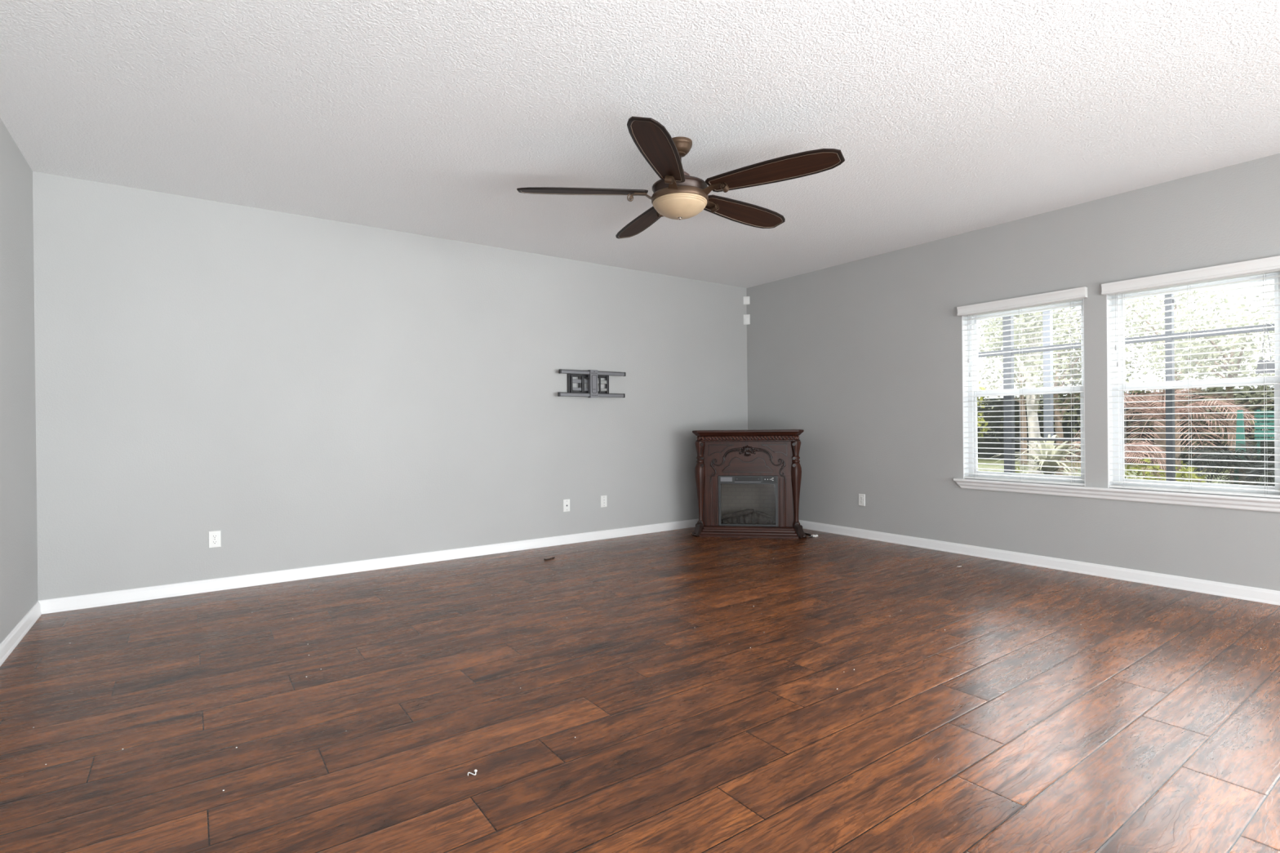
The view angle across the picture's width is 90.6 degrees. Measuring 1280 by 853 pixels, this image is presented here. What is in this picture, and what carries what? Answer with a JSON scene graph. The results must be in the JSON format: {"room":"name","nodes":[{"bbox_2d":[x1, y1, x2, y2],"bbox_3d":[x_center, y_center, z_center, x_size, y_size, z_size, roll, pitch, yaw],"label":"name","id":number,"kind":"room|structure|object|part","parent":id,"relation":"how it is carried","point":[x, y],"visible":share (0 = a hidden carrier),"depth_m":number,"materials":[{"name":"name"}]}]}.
{"room":"empty living room","nodes":[
{"label":"empty living room","id":0,"kind":"room"},
{"bbox_2d":[0,117,37,643],"bbox_3d":[-1.318,-0.163,0.393,0.150,2.860,8.550,-1,0,-36],"label":"wall","id":1,"kind":"structure","parent":0,"point":[18,473],"depth_m":3.48,"materials":[{"name":"grey paint"}]},
{"bbox_2d":[0,601,41,666],"bbox_3d":[-1.274,1.104,0.499,0.019,0.084,8.381,-1,0,-36],"label":"baseboard","id":2,"kind":"structure","parent":1,"relation":"attached to","point":[22,628],"depth_m":3.42,"materials":[{"name":"white paint"}]},
{"bbox_2d":[32,171,747,600],"bbox_3d":[-1.276,-0.178,5.767,6.461,2.860,0.150,-1,0,-36],"label":"wall","id":3,"kind":"structure","parent":0,"point":[304,391],"depth_m":4.87,"materials":[{"name":"grey paint"}]},
{"bbox_2d":[208,530,221,547],"bbox_3d":[-2.986,0.792,4.445,0.072,0.116,0.008,-1,0,-36],"label":"wall outlet","id":4,"kind":"object","parent":3,"relation":"attached to","point":[215,537],"visible":1,"depth_m":4.44,"materials":[{"name":"white plastic"}]},
{"bbox_2d":[211,534,217,538],"bbox_3d":[-2.984,0.772,4.443,0.034,0.027,0.003,-1,0,-36],"label":"receptacle","id":5,"kind":"object","parent":4,"relation":"attached to","point":[213,536],"depth_m":4.44,"materials":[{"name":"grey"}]},
{"bbox_2d":[212,540,217,544],"bbox_3d":[-2.984,0.813,4.443,0.034,0.027,0.003,-1,0,-36],"label":"receptacle","id":6,"kind":"object","parent":4,"relation":"attached to","point":[214,542],"depth_m":4.44,"materials":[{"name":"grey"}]},
{"bbox_2d":[37,518,698,614],"bbox_3d":[-1.215,1.090,5.701,6.161,0.084,0.019,-1,0,-36],"label":"baseboard","id":7,"kind":"structure","parent":3,"relation":"attached to","point":[113,597],"depth_m":4.84,"materials":[{"name":"white paint"}]},
{"bbox_2d":[563,499,569,511],"bbox_3d":[-0.700,0.759,6.071,0.072,0.116,0.017,-1,0,-36],"label":"wall plate","id":8,"kind":"object","parent":3,"relation":"attached to","point":[566,502],"visible":1,"depth_m":6.07,"materials":[{"name":"white plastic"}]},
{"bbox_2d":[557,368,626,397],"bbox_3d":[-0.471,-0.415,6.188,0.760,0.268,0.100,-1,0,-36],"label":"mount","id":9,"kind":"object","parent":3,"relation":"attached to","point":[592,391],"depth_m":6.14,"materials":[{"name":"grey metal"}]},
{"bbox_3d":[-0.575,-0.403,6.136,0.205,0.106,0.014,-1,0,-36],"label":"arm","id":10,"kind":"part","parent":9,"relation":"part of","materials":[{"name":"grey metal"}]},
{"bbox_3d":[-0.505,-0.415,6.209,0.463,0.187,0.027,-1,0,-36],"label":"wall plate","id":11,"kind":"part","parent":9,"relation":"part of","materials":[{"name":"grey metal"}]},
{"bbox_3d":[-0.463,-0.307,6.168,0.732,0.036,0.020,-1,0,-36],"label":"rail","id":12,"kind":"part","parent":9,"relation":"part of","materials":[{"name":"grey metal"}]},
{"bbox_3d":[-0.456,-0.305,6.159,0.720,0.026,0.003,-1,0,-36],"label":"rail","id":13,"kind":"part","parent":9,"relation":"part of","materials":[{"name":"grey metal"}]},
{"bbox_3d":[-0.455,-0.523,6.174,0.732,0.036,0.020,-1,0,-36],"label":"rail","id":14,"kind":"part","parent":9,"relation":"part of","materials":[{"name":"grey metal"}]},
{"bbox_3d":[-0.449,-0.521,6.165,0.720,0.026,0.003,-1,0,-36],"label":"rail","id":15,"kind":"part","parent":9,"relation":"part of","materials":[{"name":"grey metal"}]},
{"bbox_3d":[-0.402,-0.405,6.260,0.180,0.106,0.014,-1,0,-36],"label":"arm","id":16,"kind":"part","parent":9,"relation":"part of","materials":[{"name":"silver metal"}]},
{"bbox_2d":[600,495,607,507],"bbox_3d":[-0.360,0.748,6.320,0.072,0.116,0.008,-1,0,-36],"label":"wall plate","id":17,"kind":"object","parent":3,"relation":"attached to","point":[603,498],"visible":1,"depth_m":6.32,"materials":[{"name":"white plastic"}]},
{"bbox_2d":[743,314,750,324],"bbox_3d":[1.260,-1.261,7.467,0.076,0.118,0.040,-1,0,9],"label":"sensor","id":18,"kind":"object","parent":3,"relation":"attached to","point":[746,317],"visible":1,"depth_m":7.45,"materials":[{"name":"white plastic"}]},
{"bbox_2d":[743,296,750,304],"bbox_3d":[1.258,-1.486,7.470,0.074,0.093,0.034,-1,0,9],"label":"sensor","id":19,"kind":"object","parent":3,"relation":"attached to","point":[746,299],"visible":1,"depth_m":7.45,"materials":[{"name":"white plastic"}]},
{"bbox_2d":[0,527,1279,852],"bbox_3d":[1.172,1.177,2.256,6.281,0.120,8.640,-1,0,-36],"label":"floor","id":20,"kind":"structure","parent":0,"point":[691,737],"depth_m":2.50,"materials":[{"name":"brown wood"}]},
{"bbox_2d":[32,551,1261,791],"bbox_3d":[0.091,1.122,3.440,5.224,0.004,4.459,-1,0,-36],"label":"crumbs","id":21,"kind":"object","parent":20,"relation":"on","point":[615,551],"visible":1,"depth_m":3.13,"materials":[{"name":"white paper"}]},
{"bbox_2d":[691,429,813,538],"bbox_3d":[1.149,0.571,6.530,1.217,1.070,0.522,-1,0,9],"label":"electric fireplace","id":22,"kind":"object","parent":20,"relation":"on","point":[748,482],"visible":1,"depth_m":6.40,"materials":[{"name":"brown wood"}]},
{"bbox_3d":[0.828,0.244,6.439,0.251,0.113,0.005,-1,0,9],"label":"spandrel panel","id":23,"kind":"part","parent":22,"relation":"part of","materials":[{"name":"brown wood"}]},
{"bbox_3d":[0.825,0.243,6.438,0.256,0.122,0.008,-1,0,10],"label":"panel moulding","id":24,"kind":"part","parent":22,"relation":"part of","materials":[{"name":"brown wood"}]},
{"bbox_3d":[0.877,0.536,6.429,0.118,0.044,0.004,-1,0,9],"label":"badge plate","id":25,"kind":"part","parent":22,"relation":"part of","materials":[{"name":"grey metal"}]},
{"bbox_2d":[734,476,760,482],"bbox_3d":[1.088,0.536,6.391,0.191,0.055,0.191,-1,0,-36],"label":"vent","id":26,"kind":"object","parent":22,"relation":"attached to","point":[737,479],"depth_m":6.39,"materials":[{"name":"grey metal"}]},
{"bbox_3d":[1.087,0.388,6.394,0.512,0.156,0.008,-1,0,9],"label":"panel moulding","id":27,"kind":"part","parent":22,"relation":"part of","materials":[{"name":"brown wood"}]},
{"bbox_3d":[1.092,0.753,6.404,0.594,0.508,0.030,-1,0,9],"label":"firebox frame","id":28,"kind":"part","parent":22,"relation":"part of","materials":[{"name":"grey metal"}]},
{"bbox_3d":[1.087,0.388,6.396,0.502,0.147,0.005,-1,0,9],"label":"panel","id":29,"kind":"part","parent":22,"relation":"part of","materials":[{"name":"brown wood"}]},
{"bbox_3d":[1.301,0.532,6.358,0.131,0.055,0.004,-1,0,9],"label":"control panel","id":30,"kind":"part","parent":22,"relation":"part of","materials":[{"name":"black plastic"}]},
{"bbox_3d":[1.346,0.238,6.351,0.256,0.122,0.008,-1,0,9],"label":"panel moulding","id":31,"kind":"part","parent":22,"relation":"part of","materials":[{"name":"brown wood"}]},
{"bbox_3d":[1.344,0.239,6.352,0.251,0.113,0.005,-1,0,9],"label":"spandrel panel","id":32,"kind":"part","parent":22,"relation":"part of","materials":[{"name":"brown wood"}]},
{"bbox_2d":[0,0,1279,288],"bbox_3d":[1.191,-1.734,2.283,6.461,0.220,8.700,-1,0,-36],"label":"ceiling","id":33,"kind":"structure","parent":0,"point":[946,118],"depth_m":3.18,"materials":[{"name":"white paint"}]},
{"bbox_2d":[516,115,844,238],"bbox_3d":[0.260,-1.398,3.653,1.713,0.440,1.756,-1,0,-36],"label":"ceiling fan","id":34,"kind":"object","parent":33,"relation":"hanging from","point":[677,195],"visible":1,"depth_m":3.46,"materials":[{"name":"brown wood"}]},
{"bbox_3d":[-0.321,-1.325,3.566,0.727,0.012,0.201,-1,12,-4],"label":"blade","id":35,"kind":"part","parent":34,"relation":"part of","materials":[{"name":"brown wood"}]},
{"bbox_3d":[-0.321,-1.322,3.567,0.686,0.002,0.160,-1,12,-4],"label":"blade panel","id":36,"kind":"part","parent":34,"relation":"part of","materials":[{"name":"brown wood"}]},
{"bbox_3d":[0.020,-1.329,4.113,0.201,0.012,0.727,-14,5,-22],"label":"blade","id":37,"kind":"part","parent":34,"relation":"part of","materials":[{"name":"brown wood"}]},
{"bbox_3d":[0.021,-1.327,4.114,0.160,0.004,0.686,-13,5,-22],"label":"blade panel","id":38,"kind":"part","parent":34,"relation":"part of","materials":[{"name":"brown wood"}]},
{"bbox_3d":[0.094,-1.328,3.073,0.201,0.012,0.727,12,3,14],"label":"blade","id":39,"kind":"part","parent":34,"relation":"part of","materials":[{"name":"brown wood"}]},
{"bbox_3d":[0.093,-1.325,3.073,0.160,0.002,0.686,12,3,14],"label":"blade panel","id":40,"kind":"part","parent":34,"relation":"part of","materials":[{"name":"brown wood"}]},
{"bbox_3d":[0.227,-1.235,3.605,0.310,0.089,0.310,-1,0,-36],"label":"lamp shade","id":41,"kind":"part","parent":34,"relation":"part of","materials":[{"name":"beige glass"}]},
{"bbox_3d":[0.646,-1.333,3.957,0.686,0.001,0.160,-1,-12,-40],"label":"blade panel","id":42,"kind":"part","parent":34,"relation":"part of","materials":[{"name":"brown wood"}]},
{"bbox_3d":[0.646,-1.335,3.958,0.727,0.012,0.201,-1,-12,-40],"label":"blade","id":43,"kind":"part","parent":34,"relation":"part of","materials":[{"name":"brown wood"}]},
{"bbox_3d":[0.691,-1.331,3.314,0.686,0.003,0.160,-1,-12,32],"label":"blade panel","id":44,"kind":"part","parent":34,"relation":"part of","materials":[{"name":"brown wood"}]},
{"bbox_3d":[0.692,-1.334,3.315,0.727,0.012,0.201,0,-12,32],"label":"blade","id":45,"kind":"part","parent":34,"relation":"part of","materials":[{"name":"brown wood"}]},
{"bbox_2d":[746,153,1279,591],"bbox_3d":[3.819,-0.225,4.059,0.150,2.860,8.550,-1,0,-36],"label":"wall","id":46,"kind":"structure","parent":0,"point":[863,357],"depth_m":5.38,"materials":[{"name":"grey paint"}]},
{"bbox_2d":[858,493,865,506],"bbox_3d":[2.182,0.723,6.231,0.008,0.116,0.072,-1,0,-36],"label":"wall outlet","id":47,"kind":"object","parent":46,"relation":"attached to","point":[861,496],"visible":1,"depth_m":6.22,"materials":[{"name":"white plastic"}]},
{"bbox_2d":[961,297,1085,486],"bbox_3d":[3.083,-0.270,5.090,0.150,1.430,0.906,-1,0,-36],"label":"window","id":48,"kind":"structure","parent":46,"relation":"in","point":[967,437],"depth_m":5.39,"materials":[{"name":"white plastic"}]},
{"bbox_2d":[956,286,1087,485],"bbox_3d":[3.029,-0.287,5.043,0.110,1.467,0.946,-1,0,-36],"label":"window blind","id":49,"kind":"object","parent":48,"relation":"attached to","point":[1078,294],"visible":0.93,"depth_m":5.02,"materials":[{"name":"white plastic"}]},
{"bbox_3d":[2.836,-0.255,5.362,0.055,1.380,0.008,-1,0,-36],"label":"ladder cord","id":50,"kind":"part","parent":49,"relation":"part of","materials":[{"name":"white fabric"}]},
{"bbox_3d":[3.046,-0.257,5.067,0.055,1.380,0.008,-1,0,-36],"label":"ladder cord","id":51,"kind":"part","parent":49,"relation":"part of","materials":[{"name":"white fabric"}]},
{"bbox_3d":[3.038,-0.961,5.061,0.053,0.038,0.890,-1,0,-36],"label":"head rail","id":52,"kind":"part","parent":49,"relation":"part of","materials":[{"name":"white plastic"}]},
{"bbox_3d":[3.055,0.433,5.066,0.052,0.016,0.894,-1,0,-36],"label":"rail","id":53,"kind":"part","parent":49,"relation":"part of","materials":[{"name":"white plastic"}]},
{"bbox_3d":[3.257,-0.258,4.772,0.055,1.380,0.008,-1,0,-36],"label":"ladder cord","id":54,"kind":"part","parent":49,"relation":"part of","materials":[{"name":"white fabric"}]},
{"bbox_3d":[3.129,-0.603,5.124,0.025,0.681,0.822,-1,0,-36],"label":"sash","id":55,"kind":"part","parent":48,"relation":"part of","materials":[{"name":"white plastic"}]},
{"bbox_3d":[3.115,0.056,5.111,0.025,0.717,0.822,-1,0,-36],"label":"sash","id":56,"kind":"part","parent":48,"relation":"part of","materials":[{"name":"white plastic"}]},
{"bbox_2d":[799,520,1279,605],"bbox_3d":[3.725,1.044,4.066,0.019,0.084,8.381,-1,0,-36],"label":"baseboard","id":57,"kind":"structure","parent":46,"relation":"attached to","point":[1219,588],"depth_m":4.74,"materials":[{"name":"white paint"}]},
{"bbox_2d":[953,478,1279,512],"bbox_3d":[3.675,0.482,4.214,0.178,0.082,3.135,-1,0,-36],"label":"trim","id":58,"kind":"structure","parent":46,"relation":"attached to","point":[1202,500],"depth_m":4.42,"materials":[{"name":"white paint"}]},
{"bbox_2d":[1106,271,1279,494],"bbox_3d":[3.692,-0.274,4.236,0.150,1.430,0.909,-1,0,-36],"label":"window","id":59,"kind":"structure","parent":46,"relation":"in","point":[1277,294],"depth_m":4.41,"materials":[{"name":"white plastic"}]},
{"bbox_2d":[1101,255,1279,497],"bbox_3d":[3.638,-0.291,4.190,0.110,1.467,0.949,-1,0,-36],"label":"window blind","id":60,"kind":"object","parent":59,"relation":"attached to","point":[1263,266],"visible":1,"depth_m":4.15,"materials":[{"name":"white plastic"}]},
{"bbox_3d":[3.391,-0.763,4.514,0.003,0.372,0.002,-1,0,-36],"label":"lift cord","id":61,"kind":"part","parent":60,"relation":"part of","materials":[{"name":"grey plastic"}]},
{"bbox_3d":[3.444,-0.259,4.509,0.055,1.380,0.008,-1,0,-36],"label":"ladder cord","id":62,"kind":"part","parent":60,"relation":"part of","materials":[{"name":"white fabric"}]},
{"bbox_3d":[3.655,-0.261,4.213,0.055,1.380,0.008,-1,0,-36],"label":"ladder cord","id":63,"kind":"part","parent":60,"relation":"part of","materials":[{"name":"white fabric"}]},
{"bbox_3d":[3.647,-0.965,4.207,0.053,0.038,0.893,-1,0,-36],"label":"head rail","id":64,"kind":"part","parent":60,"relation":"part of","materials":[{"name":"white plastic"}]},
{"bbox_3d":[3.664,0.429,4.213,0.052,0.016,0.897,-1,0,-36],"label":"rail","id":65,"kind":"part","parent":60,"relation":"part of","materials":[{"name":"white plastic"}]},
{"bbox_3d":[3.866,-0.262,3.917,0.055,1.380,0.008,-1,0,-36],"label":"ladder cord","id":66,"kind":"part","parent":60,"relation":"part of","materials":[{"name":"white fabric"}]},
{"bbox_3d":[3.738,-0.607,4.270,0.025,0.681,0.825,-1,0,-36],"label":"sash","id":67,"kind":"part","parent":59,"relation":"part of","materials":[{"name":"white plastic"}]},
{"bbox_3d":[3.724,0.052,4.257,0.025,0.717,0.825,-1,0,-36],"label":"sash","id":68,"kind":"part","parent":59,"relation":"part of","materials":[{"name":"white plastic"}]},
{"label":"outside","id":69,"kind":"structure","parent":0,"visible":0},
{"bbox_3d":[3.733,1.289,6.786,2.850,0.100,20.000,-1,0,-36],"label":"patio","id":70,"kind":"object","parent":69,"visible":0},
{"bbox_2d":[977,293,1274,481],"bbox_3d":[4.899,-0.373,6.889,0.080,3.200,9.200,-1,0,-36],"label":"screen enclosure","id":71,"kind":"object","parent":70,"relation":"on","point":[1171,371],"visible":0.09,"depth_m":6.49,"materials":[{"name":"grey metal"}]},
{"bbox_3d":[4.412,-0.370,7.572,0.080,3.200,0.093,-1,0,-36],"label":"post","id":72,"kind":"part","parent":71,"relation":"part of","materials":[{"name":"brown metal"}]},
{"bbox_3d":[4.690,0.146,7.191,0.040,0.035,0.940,-1,0,-36],"label":"rail","id":73,"kind":"part","parent":71,"relation":"part of","materials":[{"name":"brown metal"}]},
{"bbox_3d":[4.894,-0.893,6.888,0.050,0.060,9.200,-1,0,-36],"label":"rail","id":74,"kind":"part","parent":71,"relation":"part of","materials":[{"name":"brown metal"}]},
{"bbox_3d":[5.299,-0.376,6.329,0.080,3.200,0.055,-1,0,-36],"label":"post","id":75,"kind":"part","parent":71,"relation":"part of","materials":[{"name":"brown metal"}]},
{"bbox_2d":[1255,323,1275,373],"bbox_3d":[5.664,-0.710,5.723,0.039,0.455,0.146,-1,0,-36],"label":"plaque","id":76,"kind":"object","parent":71,"relation":"hanging from","point":[1267,366],"visible":0.74,"depth_m":5.72,"materials":[{"name":"grey"}]},
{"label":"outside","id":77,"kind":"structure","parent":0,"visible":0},
{"bbox_2d":[977,457,1272,484],"bbox_3d":[20.824,1.098,21.441,42.000,0.100,60.000,-1,0,-36],"label":"lawn","id":78,"kind":"structure","parent":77,"point":[980,460],"depth_m":17.78,"materials":[{"name":"green plant"}]},
{"bbox_2d":[977,381,987,437],"bbox_3d":[5.709,0.062,11.967,1.853,2.297,1.548,-1,0,-36],"label":"tree","id":79,"kind":"object","parent":78,"relation":"on","point":[980,422],"visible":0.03,"depth_m":11.88,"materials":[{"name":"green plant"}]},
{"bbox_2d":[977,310,1078,464],"bbox_3d":[11.569,-1.460,18.977,3.324,5.184,3.319,-1,0,-36],"label":"tree","id":80,"kind":"object","parent":78,"relation":"on","point":[1024,434],"visible":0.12,"depth_m":18.99,"materials":[{"name":"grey plant"}]},
{"bbox_2d":[977,306,1079,474],"bbox_3d":[7.425,-0.840,12.100,1.708,4.070,1.787,-1,0,26],"label":"tree","id":81,"kind":"object","parent":78,"relation":"on","point":[1032,431],"visible":0.41,"depth_m":12.10,"materials":[{"name":"green plant"}]},
{"bbox_2d":[988,432,1080,475],"bbox_3d":[5.970,0.649,9.256,1.656,1.123,1.694,-1,0,-36],"label":"yucca","id":82,"kind":"object","parent":78,"relation":"on","point":[1040,446],"visible":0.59,"depth_m":9.17,"materials":[{"name":"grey plant"}]},
{"bbox_2d":[1042,310,1053,475],"bbox_3d":[6.876,-0.473,10.659,0.160,3.340,0.150,-1,0,-36],"label":"post","id":83,"kind":"object","parent":78,"relation":"on","point":[1045,317],"visible":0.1,"depth_m":10.62,"materials":[{"name":"grey"}]},
{"bbox_2d":[1013,313,1141,475],"bbox_3d":[10.310,-0.777,15.039,2.669,3.868,2.658,-1,0,-36],"label":"tree","id":84,"kind":"object","parent":78,"relation":"on","point":[1064,406],"visible":0.23,"depth_m":15.02,"materials":[{"name":"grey plant"}]},
{"bbox_2d":[1060,440,1177,480],"bbox_3d":[7.471,0.687,9.902,1.399,1.023,1.517,-1,0,-36],"label":"palm","id":85,"kind":"object","parent":78,"relation":"on","point":[1127,448],"visible":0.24,"depth_m":9.53,"materials":[{"name":"grey plant"}]},
{"bbox_2d":[977,386,1274,466],"bbox_3d":[16.796,-0.114,16.738,1.417,2.525,20.007,-1,0,-36],"label":"hedge","id":86,"kind":"object","parent":78,"relation":"on","point":[1068,420],"visible":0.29,"depth_m":18.96,"materials":[{"name":"green plant"}]},
{"bbox_2d":[1124,458,1164,479],"bbox_3d":[6.575,0.809,8.249,0.490,0.801,0.517,-1,0,-11],"label":"shrub","id":87,"kind":"object","parent":78,"relation":"on","point":[1147,473],"visible":0.27,"depth_m":8.25,"materials":[{"name":"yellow plant"}]},
{"bbox_2d":[1060,387,1273,480],"bbox_3d":[9.354,0.216,11.328,3.041,1.920,3.082,-1,0,-36],"label":"shrub","id":88,"kind":"object","parent":78,"relation":"on","point":[1183,410],"visible":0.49,"depth_m":11.06,"materials":[{"name":"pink plant"}]},
{"bbox_2d":[1155,460,1205,481],"bbox_3d":[6.642,0.811,7.751,0.566,0.799,0.546,-1,0,-36],"label":"shrub","id":89,"kind":"object","parent":78,"relation":"on","point":[1181,462],"visible":0.09,"depth_m":7.74,"materials":[{"name":"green plant"}]},
{"bbox_2d":[1175,469,1205,482],"bbox_3d":[6.194,0.850,7.164,0.430,0.732,0.406,-1,0,0],"label":"shrub","id":90,"kind":"object","parent":78,"relation":"on","point":[1179,475],"visible":0.14,"depth_m":7.14,"materials":[{"name":"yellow plant"}]},
{"bbox_2d":[1124,287,1267,471],"bbox_3d":[13.780,-1.532,16.139,3.017,5.299,3.353,-1,0,-36],"label":"tree","id":91,"kind":"object","parent":78,"relation":"on","point":[1134,305],"visible":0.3,"depth_m":16.10,"materials":[{"name":"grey plant"}]},
{"bbox_2d":[1141,291,1275,480],"bbox_3d":[11.808,-0.747,12.493,2.813,3.790,2.784,-1,0,-36],"label":"tree","id":92,"kind":"object","parent":78,"relation":"on","point":[1246,340],"visible":0.6,"depth_m":12.48,"materials":[{"name":"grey plant"}]},
{"bbox_2d":[1175,440,1274,485],"bbox_3d":[8.036,0.696,8.287,1.562,1.010,1.690,-1,0,14],"label":"palm","id":93,"kind":"object","parent":78,"relation":"on","point":[1212,456],"visible":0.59,"depth_m":8.28,"materials":[{"name":"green plant"}]},
{"bbox_2d":[1234,409,1274,484],"bbox_3d":[8.866,0.472,8.850,0.085,1.420,0.850,-1,0,-37],"label":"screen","id":94,"kind":"object","parent":78,"relation":"on","point":[1239,415],"visible":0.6,"depth_m":8.98,"materials":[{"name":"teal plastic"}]},
{"bbox_3d":[8.657,0.473,9.118,0.080,1.420,0.170,-1,0,-38],"label":"post","id":95,"kind":"part","parent":94,"relation":"part of","materials":[{"name":"teal plastic"}]},
{"bbox_3d":[8.790,0.472,8.993,0.030,1.420,0.030,-1,0,-38],"label":"post","id":96,"kind":"part","parent":94,"relation":"part of","materials":[{"name":"teal plastic"}]},
{"bbox_2d":[1237,462,1275,486],"bbox_3d":[6.901,0.780,6.441,1.360,0.876,1.320,-1,0,-36],"label":"palm","id":97,"kind":"object","parent":78,"relation":"on","point":[1259,472],"visible":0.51,"depth_m":6.58,"materials":[{"name":"grey plant"}]},
{"bbox_2d":[1240,332,1275,360],"bbox_3d":[10.645,-0.517,10.058,0.733,3.358,1.602,-1,0,-43],"label":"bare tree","id":98,"kind":"object","parent":78,"relation":"on","point":[1261,336],"visible":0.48,"depth_m":10.37,"materials":[{"name":"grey plant"}]}
]}

